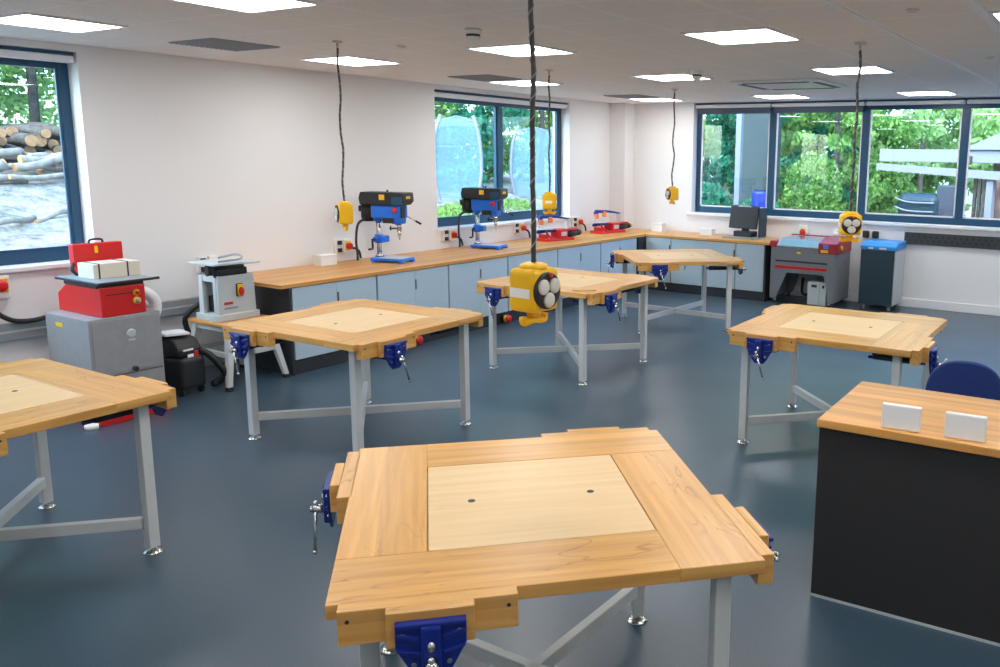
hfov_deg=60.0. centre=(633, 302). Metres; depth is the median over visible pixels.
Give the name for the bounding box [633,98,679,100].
diffuser
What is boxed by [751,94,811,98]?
recessed light
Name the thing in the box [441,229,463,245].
switch
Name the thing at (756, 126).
pillar
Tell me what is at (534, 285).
socket
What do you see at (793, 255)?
cutter
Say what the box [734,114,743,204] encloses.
post
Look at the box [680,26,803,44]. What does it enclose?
recessed light
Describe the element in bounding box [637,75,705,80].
diffuser
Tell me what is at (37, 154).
log
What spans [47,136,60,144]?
log
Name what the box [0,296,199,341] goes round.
cable trunking
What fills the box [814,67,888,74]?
diffuser
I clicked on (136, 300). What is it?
switch
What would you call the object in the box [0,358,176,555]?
workbench
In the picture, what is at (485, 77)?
ceiling vent
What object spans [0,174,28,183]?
log
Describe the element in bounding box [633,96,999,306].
wall
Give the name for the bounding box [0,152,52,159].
log
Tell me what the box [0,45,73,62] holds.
roller blind
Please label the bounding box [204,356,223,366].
baseboard
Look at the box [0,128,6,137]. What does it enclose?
log
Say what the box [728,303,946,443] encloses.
workbench
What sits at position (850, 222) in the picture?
socket
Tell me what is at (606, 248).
base cabinet
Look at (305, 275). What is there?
countertop
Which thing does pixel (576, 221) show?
switch
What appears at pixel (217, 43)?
ceiling vent
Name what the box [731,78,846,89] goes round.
ceiling vent
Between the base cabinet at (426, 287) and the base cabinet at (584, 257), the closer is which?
the base cabinet at (426, 287)
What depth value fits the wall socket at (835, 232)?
11.90 m
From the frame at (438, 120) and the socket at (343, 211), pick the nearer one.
the socket at (343, 211)
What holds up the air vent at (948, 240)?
in the wall at (936, 273)
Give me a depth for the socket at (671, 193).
10.34 m
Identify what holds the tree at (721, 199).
on the bank
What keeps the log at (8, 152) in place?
on the log
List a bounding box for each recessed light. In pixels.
[0,12,127,32]
[172,0,322,13]
[300,55,402,66]
[464,43,576,56]
[486,79,562,85]
[629,97,684,101]
[631,73,713,80]
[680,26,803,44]
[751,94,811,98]
[809,65,895,74]
[895,90,958,95]
[988,10,999,24]
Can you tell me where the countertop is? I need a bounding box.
[252,228,779,288]
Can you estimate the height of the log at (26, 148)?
0.222 m
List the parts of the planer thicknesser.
guard rail, rotary knob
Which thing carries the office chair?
on the floor
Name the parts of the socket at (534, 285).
cord, pull handle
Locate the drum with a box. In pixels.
[751,189,765,207]
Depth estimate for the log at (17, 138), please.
10.56 m
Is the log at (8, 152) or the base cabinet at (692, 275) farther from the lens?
the base cabinet at (692, 275)
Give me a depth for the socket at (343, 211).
6.07 m
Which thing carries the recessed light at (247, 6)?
in the ceiling
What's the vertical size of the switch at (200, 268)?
0.150 m
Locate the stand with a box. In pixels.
[188,314,289,391]
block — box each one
[881,402,921,432]
[944,411,987,442]
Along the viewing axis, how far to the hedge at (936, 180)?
22.93 m
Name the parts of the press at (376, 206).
motor, plate, plate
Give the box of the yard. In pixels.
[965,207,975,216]
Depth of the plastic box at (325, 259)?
8.66 m
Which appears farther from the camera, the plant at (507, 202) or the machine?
the plant at (507, 202)
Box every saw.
[536,215,582,241]
[588,210,631,233]
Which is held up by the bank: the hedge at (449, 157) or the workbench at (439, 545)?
the hedge at (449, 157)
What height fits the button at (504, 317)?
0.092 m
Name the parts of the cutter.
trim, lid handle, lid, trim, control panel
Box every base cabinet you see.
[254,276,376,375]
[376,265,448,344]
[447,257,507,336]
[507,249,556,320]
[556,243,599,307]
[600,238,636,293]
[645,237,671,291]
[671,238,735,297]
[735,243,783,301]
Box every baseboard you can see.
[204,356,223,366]
[668,282,999,315]
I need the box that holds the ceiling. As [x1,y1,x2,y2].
[0,0,999,103]
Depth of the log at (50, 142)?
10.99 m
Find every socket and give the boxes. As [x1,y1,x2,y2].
[332,40,353,230]
[510,0,559,326]
[542,69,556,214]
[665,89,678,204]
[833,230,845,235]
[838,42,866,241]
[862,230,880,238]
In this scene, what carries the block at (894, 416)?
on the desk
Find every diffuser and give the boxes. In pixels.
[312,57,394,65]
[475,45,567,55]
[493,81,557,85]
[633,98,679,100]
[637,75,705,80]
[757,95,806,98]
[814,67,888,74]
[901,92,954,95]
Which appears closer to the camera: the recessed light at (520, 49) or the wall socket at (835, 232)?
the recessed light at (520, 49)
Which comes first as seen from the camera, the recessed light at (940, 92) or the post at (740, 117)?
the recessed light at (940, 92)
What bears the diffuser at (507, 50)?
attached to the recessed light at (520, 49)
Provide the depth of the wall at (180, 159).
7.97 m
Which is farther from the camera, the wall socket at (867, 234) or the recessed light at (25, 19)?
the wall socket at (867, 234)
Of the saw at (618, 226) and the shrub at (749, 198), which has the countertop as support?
the saw at (618, 226)
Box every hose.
[182,302,199,334]
[211,361,234,385]
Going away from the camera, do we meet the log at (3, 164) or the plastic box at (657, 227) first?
the log at (3, 164)
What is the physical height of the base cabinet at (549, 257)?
0.791 m
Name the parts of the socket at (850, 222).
pull handle, cord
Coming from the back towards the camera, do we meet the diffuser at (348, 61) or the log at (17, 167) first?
the log at (17, 167)
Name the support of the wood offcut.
on the workbench at (609, 287)
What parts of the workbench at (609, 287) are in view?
leg, leg, leg, plywood panel, leg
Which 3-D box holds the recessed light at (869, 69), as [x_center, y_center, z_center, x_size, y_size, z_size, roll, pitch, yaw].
[1.987,-2.097,7.693,0.616,0.012,0.616,7,11,30]
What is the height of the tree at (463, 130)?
5.898 m
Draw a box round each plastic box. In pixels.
[313,253,336,265]
[651,222,665,231]
[700,228,715,235]
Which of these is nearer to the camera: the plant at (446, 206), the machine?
the machine
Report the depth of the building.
14.39 m
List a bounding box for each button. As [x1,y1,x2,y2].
[416,336,422,344]
[501,314,511,322]
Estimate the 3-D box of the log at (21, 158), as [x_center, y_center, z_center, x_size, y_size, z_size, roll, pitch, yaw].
[-7.083,-1.750,10.334,0.115,0.169,0.699,6,11,27]
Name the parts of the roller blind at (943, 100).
head rail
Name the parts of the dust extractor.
door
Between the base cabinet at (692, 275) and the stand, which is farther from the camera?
the base cabinet at (692, 275)
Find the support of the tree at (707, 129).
on the bank
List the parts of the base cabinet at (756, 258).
door, panel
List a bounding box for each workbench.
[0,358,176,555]
[223,299,482,451]
[310,426,778,666]
[476,268,658,385]
[606,249,746,333]
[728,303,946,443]
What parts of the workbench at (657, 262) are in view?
leg, leg, plywood panel, leg, leg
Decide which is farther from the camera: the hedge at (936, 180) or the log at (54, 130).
the hedge at (936, 180)
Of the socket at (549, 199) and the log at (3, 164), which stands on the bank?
the log at (3, 164)
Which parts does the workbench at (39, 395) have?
plywood panel, leg, leg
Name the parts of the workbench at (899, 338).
leg, handle, leg, plywood panel, leg, leg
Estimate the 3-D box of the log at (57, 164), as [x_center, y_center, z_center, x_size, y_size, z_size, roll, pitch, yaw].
[-7.197,-1.764,10.966,0.132,0.194,0.982,4,10,19]
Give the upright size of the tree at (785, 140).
8.101 m
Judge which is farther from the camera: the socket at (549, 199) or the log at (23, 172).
the log at (23, 172)
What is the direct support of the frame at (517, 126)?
on the bank
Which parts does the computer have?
panel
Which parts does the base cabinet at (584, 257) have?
door, door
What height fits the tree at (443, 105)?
5.404 m
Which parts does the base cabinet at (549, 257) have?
door, door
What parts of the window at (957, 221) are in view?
sill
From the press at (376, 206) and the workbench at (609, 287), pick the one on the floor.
the workbench at (609, 287)
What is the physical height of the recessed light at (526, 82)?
0.012 m
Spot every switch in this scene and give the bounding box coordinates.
[0,274,45,323]
[133,297,140,303]
[196,255,217,272]
[334,238,361,257]
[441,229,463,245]
[513,222,530,237]
[571,216,586,230]
[798,225,808,233]
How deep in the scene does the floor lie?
4.99 m
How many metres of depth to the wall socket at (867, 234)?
11.62 m
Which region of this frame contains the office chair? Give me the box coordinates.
[925,360,999,399]
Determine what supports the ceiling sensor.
attached to the ceiling
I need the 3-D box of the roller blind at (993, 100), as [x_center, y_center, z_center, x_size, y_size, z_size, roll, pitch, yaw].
[4.836,-2.509,10.548,1.310,0.072,0.080,7,11,30]
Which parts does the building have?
slat post, slat post, slat post, post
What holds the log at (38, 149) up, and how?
on the bank
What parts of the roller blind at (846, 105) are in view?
head rail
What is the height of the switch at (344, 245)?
0.225 m
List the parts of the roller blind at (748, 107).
head rail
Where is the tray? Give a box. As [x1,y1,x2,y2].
[161,329,189,336]
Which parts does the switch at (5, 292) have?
yellow plate, rotary knob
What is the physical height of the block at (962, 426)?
0.108 m
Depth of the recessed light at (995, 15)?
4.63 m
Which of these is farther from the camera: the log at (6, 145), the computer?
the computer
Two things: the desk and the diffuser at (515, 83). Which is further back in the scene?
the diffuser at (515, 83)
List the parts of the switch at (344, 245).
rotary knob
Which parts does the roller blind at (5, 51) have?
head rail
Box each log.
[0,124,50,137]
[0,125,18,136]
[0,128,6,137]
[0,137,6,145]
[0,144,20,148]
[0,148,24,157]
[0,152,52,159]
[0,159,7,172]
[0,171,37,182]
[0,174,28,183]
[0,215,36,225]
[4,122,59,137]
[6,132,37,146]
[6,162,56,170]
[8,172,63,180]
[11,153,61,171]
[15,133,46,146]
[17,152,61,162]
[18,146,35,152]
[27,152,51,156]
[33,208,67,223]
[34,147,52,152]
[36,163,62,170]
[37,167,62,174]
[39,139,58,148]
[42,145,60,152]
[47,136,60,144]
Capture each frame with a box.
[435,114,482,200]
[509,125,552,195]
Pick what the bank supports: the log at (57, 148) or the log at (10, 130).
the log at (57, 148)
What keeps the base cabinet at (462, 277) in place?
on the floor
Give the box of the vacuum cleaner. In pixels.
[161,329,233,396]
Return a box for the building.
[876,133,999,218]
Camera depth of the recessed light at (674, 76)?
8.60 m
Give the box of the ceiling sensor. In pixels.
[906,9,919,12]
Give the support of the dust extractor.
on the floor
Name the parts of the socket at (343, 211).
cord, pull handle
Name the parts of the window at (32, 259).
sill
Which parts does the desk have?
trim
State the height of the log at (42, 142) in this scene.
0.216 m
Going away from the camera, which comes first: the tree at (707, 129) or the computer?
the computer
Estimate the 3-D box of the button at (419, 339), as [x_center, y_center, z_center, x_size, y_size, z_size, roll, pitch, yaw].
[-2.235,0.392,8.784,0.120,0.092,0.092,7,11,30]
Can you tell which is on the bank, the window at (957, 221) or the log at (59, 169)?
the log at (59, 169)
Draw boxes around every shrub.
[733,197,780,207]
[777,150,846,210]
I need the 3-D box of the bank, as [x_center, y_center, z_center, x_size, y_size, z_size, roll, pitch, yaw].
[-8.745,-2.153,17.989,18.380,2.004,34.000,7,11,30]
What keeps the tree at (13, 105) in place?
on the bank
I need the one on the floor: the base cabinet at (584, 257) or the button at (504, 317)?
the base cabinet at (584, 257)
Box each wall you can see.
[0,37,609,361]
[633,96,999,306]
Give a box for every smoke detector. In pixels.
[464,28,481,42]
[691,70,702,79]
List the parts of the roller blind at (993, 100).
head rail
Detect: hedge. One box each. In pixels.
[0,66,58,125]
[435,103,547,180]
[703,109,945,212]
[910,120,988,195]
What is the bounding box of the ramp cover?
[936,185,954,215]
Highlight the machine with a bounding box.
[45,238,170,430]
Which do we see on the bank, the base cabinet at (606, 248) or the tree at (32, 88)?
the tree at (32, 88)
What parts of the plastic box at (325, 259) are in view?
lid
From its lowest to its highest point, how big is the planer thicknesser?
0.550 m
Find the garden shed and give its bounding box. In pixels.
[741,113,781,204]
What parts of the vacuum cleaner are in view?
tank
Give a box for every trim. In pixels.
[820,0,999,87]
[961,0,999,32]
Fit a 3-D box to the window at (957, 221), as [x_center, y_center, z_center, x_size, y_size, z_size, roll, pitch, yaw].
[3.763,-1.850,11.331,6.710,1.680,0.245,7,11,30]
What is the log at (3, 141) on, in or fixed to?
on the log
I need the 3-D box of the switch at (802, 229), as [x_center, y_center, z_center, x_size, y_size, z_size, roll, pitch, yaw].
[2.421,-1.015,12.139,0.140,0.170,0.094,7,11,30]
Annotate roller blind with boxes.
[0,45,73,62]
[434,89,567,108]
[696,102,771,113]
[772,100,865,112]
[866,98,965,105]
[967,97,999,103]
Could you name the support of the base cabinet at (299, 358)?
on the floor
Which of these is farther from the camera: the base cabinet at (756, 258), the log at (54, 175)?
the base cabinet at (756, 258)
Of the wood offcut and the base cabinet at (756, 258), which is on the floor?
the base cabinet at (756, 258)
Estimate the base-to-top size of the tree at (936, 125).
7.105 m
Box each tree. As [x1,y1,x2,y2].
[0,65,55,121]
[0,67,51,125]
[435,102,457,171]
[435,105,529,190]
[455,103,552,181]
[471,105,552,182]
[702,113,789,205]
[702,113,870,209]
[703,113,800,187]
[778,110,919,213]
[780,110,971,216]
[817,108,999,213]
[894,109,993,210]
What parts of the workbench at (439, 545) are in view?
handle, leg, handle, plywood panel, leg, leg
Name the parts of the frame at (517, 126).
bowed post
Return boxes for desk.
[810,381,999,646]
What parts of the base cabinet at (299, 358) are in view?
panel, door, door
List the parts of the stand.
leg, frame, leg, leg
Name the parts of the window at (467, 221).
sill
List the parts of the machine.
carry handle, door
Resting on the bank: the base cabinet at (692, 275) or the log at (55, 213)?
the log at (55, 213)
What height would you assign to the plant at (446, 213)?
0.236 m
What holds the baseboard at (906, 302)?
attached to the wall at (936, 273)
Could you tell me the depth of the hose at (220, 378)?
7.25 m
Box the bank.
[0,160,825,250]
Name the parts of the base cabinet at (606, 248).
door, door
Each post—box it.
[636,236,645,274]
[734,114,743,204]
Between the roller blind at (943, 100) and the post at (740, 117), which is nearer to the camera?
the roller blind at (943, 100)
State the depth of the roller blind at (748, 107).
12.51 m
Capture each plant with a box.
[437,201,481,214]
[437,207,464,217]
[504,198,530,210]
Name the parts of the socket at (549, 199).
pull handle, cord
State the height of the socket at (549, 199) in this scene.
1.375 m
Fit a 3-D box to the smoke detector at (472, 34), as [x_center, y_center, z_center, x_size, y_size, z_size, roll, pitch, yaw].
[-1.036,-1.723,5.494,0.116,0.085,0.116,7,11,30]
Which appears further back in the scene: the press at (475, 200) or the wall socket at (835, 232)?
the wall socket at (835, 232)
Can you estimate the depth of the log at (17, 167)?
10.08 m
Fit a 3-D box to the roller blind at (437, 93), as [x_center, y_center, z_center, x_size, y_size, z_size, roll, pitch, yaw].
[-1.689,-2.661,11.190,0.080,0.081,2.730,7,11,30]
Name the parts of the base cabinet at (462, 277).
door, door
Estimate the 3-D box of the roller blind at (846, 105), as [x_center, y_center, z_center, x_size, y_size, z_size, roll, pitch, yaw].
[2.576,-2.731,11.889,1.335,0.157,0.080,7,11,30]
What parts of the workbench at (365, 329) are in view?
handle, leg, leg, plywood panel, leg, handle, leg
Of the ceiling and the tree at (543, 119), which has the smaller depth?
the ceiling
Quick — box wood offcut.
[572,289,596,290]
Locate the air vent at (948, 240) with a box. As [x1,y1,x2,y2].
[904,232,999,249]
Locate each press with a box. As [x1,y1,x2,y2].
[355,190,421,263]
[458,186,513,249]
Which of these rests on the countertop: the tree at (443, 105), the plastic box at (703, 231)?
the plastic box at (703, 231)
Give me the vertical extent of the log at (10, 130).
0.207 m
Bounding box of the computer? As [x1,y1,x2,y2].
[722,205,766,239]
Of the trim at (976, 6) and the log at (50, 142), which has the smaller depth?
the trim at (976, 6)
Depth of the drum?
15.55 m
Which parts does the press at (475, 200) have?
motor, plate, plate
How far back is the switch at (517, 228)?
11.53 m
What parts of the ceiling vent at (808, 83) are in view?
intake panel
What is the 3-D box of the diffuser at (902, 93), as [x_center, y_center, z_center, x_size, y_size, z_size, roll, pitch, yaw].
[3.534,-2.516,10.229,0.568,0.007,0.568,7,11,30]
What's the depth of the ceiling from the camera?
5.99 m
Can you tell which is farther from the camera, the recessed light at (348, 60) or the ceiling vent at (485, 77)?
the ceiling vent at (485, 77)
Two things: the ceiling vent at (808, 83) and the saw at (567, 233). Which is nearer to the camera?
the ceiling vent at (808, 83)
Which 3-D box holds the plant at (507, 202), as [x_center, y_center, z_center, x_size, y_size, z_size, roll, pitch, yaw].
[-2.216,-1.764,15.259,0.916,0.236,1.004,7,11,30]
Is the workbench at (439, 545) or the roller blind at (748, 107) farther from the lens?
the roller blind at (748, 107)
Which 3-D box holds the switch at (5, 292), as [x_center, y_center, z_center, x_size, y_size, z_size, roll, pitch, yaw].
[-4.659,-0.023,6.436,0.109,0.379,0.514,8,12,36]
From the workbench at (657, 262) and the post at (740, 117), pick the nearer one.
the workbench at (657, 262)
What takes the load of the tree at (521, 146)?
on the bank
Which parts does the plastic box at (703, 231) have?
lid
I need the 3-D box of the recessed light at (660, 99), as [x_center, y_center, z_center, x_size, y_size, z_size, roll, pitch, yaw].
[0.321,-2.889,12.127,0.616,0.012,0.616,7,11,30]
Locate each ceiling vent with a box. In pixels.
[168,38,279,51]
[447,74,520,80]
[603,94,658,98]
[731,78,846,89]
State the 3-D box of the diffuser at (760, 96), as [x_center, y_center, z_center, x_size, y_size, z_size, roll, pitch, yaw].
[1.949,-2.701,11.165,0.568,0.007,0.568,7,11,30]
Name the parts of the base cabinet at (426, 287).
door, door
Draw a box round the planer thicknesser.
[188,253,259,322]
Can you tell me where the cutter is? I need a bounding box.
[769,234,851,306]
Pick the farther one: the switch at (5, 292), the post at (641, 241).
the post at (641, 241)
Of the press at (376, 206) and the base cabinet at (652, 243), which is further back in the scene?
the base cabinet at (652, 243)
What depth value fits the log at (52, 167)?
10.34 m
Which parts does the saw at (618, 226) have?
arm, clamp knob, arm, frame, arm post, motor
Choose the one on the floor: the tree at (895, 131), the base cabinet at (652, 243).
the base cabinet at (652, 243)
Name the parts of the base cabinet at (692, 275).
door, door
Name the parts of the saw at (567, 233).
arm, clamp knob, arm, frame, arm post, motor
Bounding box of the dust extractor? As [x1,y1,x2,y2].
[858,239,906,310]
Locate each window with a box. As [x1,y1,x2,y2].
[0,57,83,273]
[434,97,572,231]
[687,98,999,231]
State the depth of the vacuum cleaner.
6.88 m
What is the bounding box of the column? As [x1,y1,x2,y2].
[609,103,634,228]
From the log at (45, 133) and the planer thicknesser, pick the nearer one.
the planer thicknesser
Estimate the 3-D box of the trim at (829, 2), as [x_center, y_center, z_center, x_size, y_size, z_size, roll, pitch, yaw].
[1.287,-1.607,4.806,0.030,0.012,13.500,7,11,30]
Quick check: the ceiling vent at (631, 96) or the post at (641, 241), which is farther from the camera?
the post at (641, 241)
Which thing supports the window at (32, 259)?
in the wall at (180, 159)
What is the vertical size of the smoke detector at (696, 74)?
0.085 m
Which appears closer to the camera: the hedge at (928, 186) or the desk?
the desk
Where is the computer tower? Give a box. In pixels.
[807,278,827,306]
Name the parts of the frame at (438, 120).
bowed post, bowed post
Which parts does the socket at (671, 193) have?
cord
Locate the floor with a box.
[0,289,999,666]
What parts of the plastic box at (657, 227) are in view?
lid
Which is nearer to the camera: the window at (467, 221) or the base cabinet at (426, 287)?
the base cabinet at (426, 287)
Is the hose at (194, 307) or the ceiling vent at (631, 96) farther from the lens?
the ceiling vent at (631, 96)
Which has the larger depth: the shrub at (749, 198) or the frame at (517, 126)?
the frame at (517, 126)

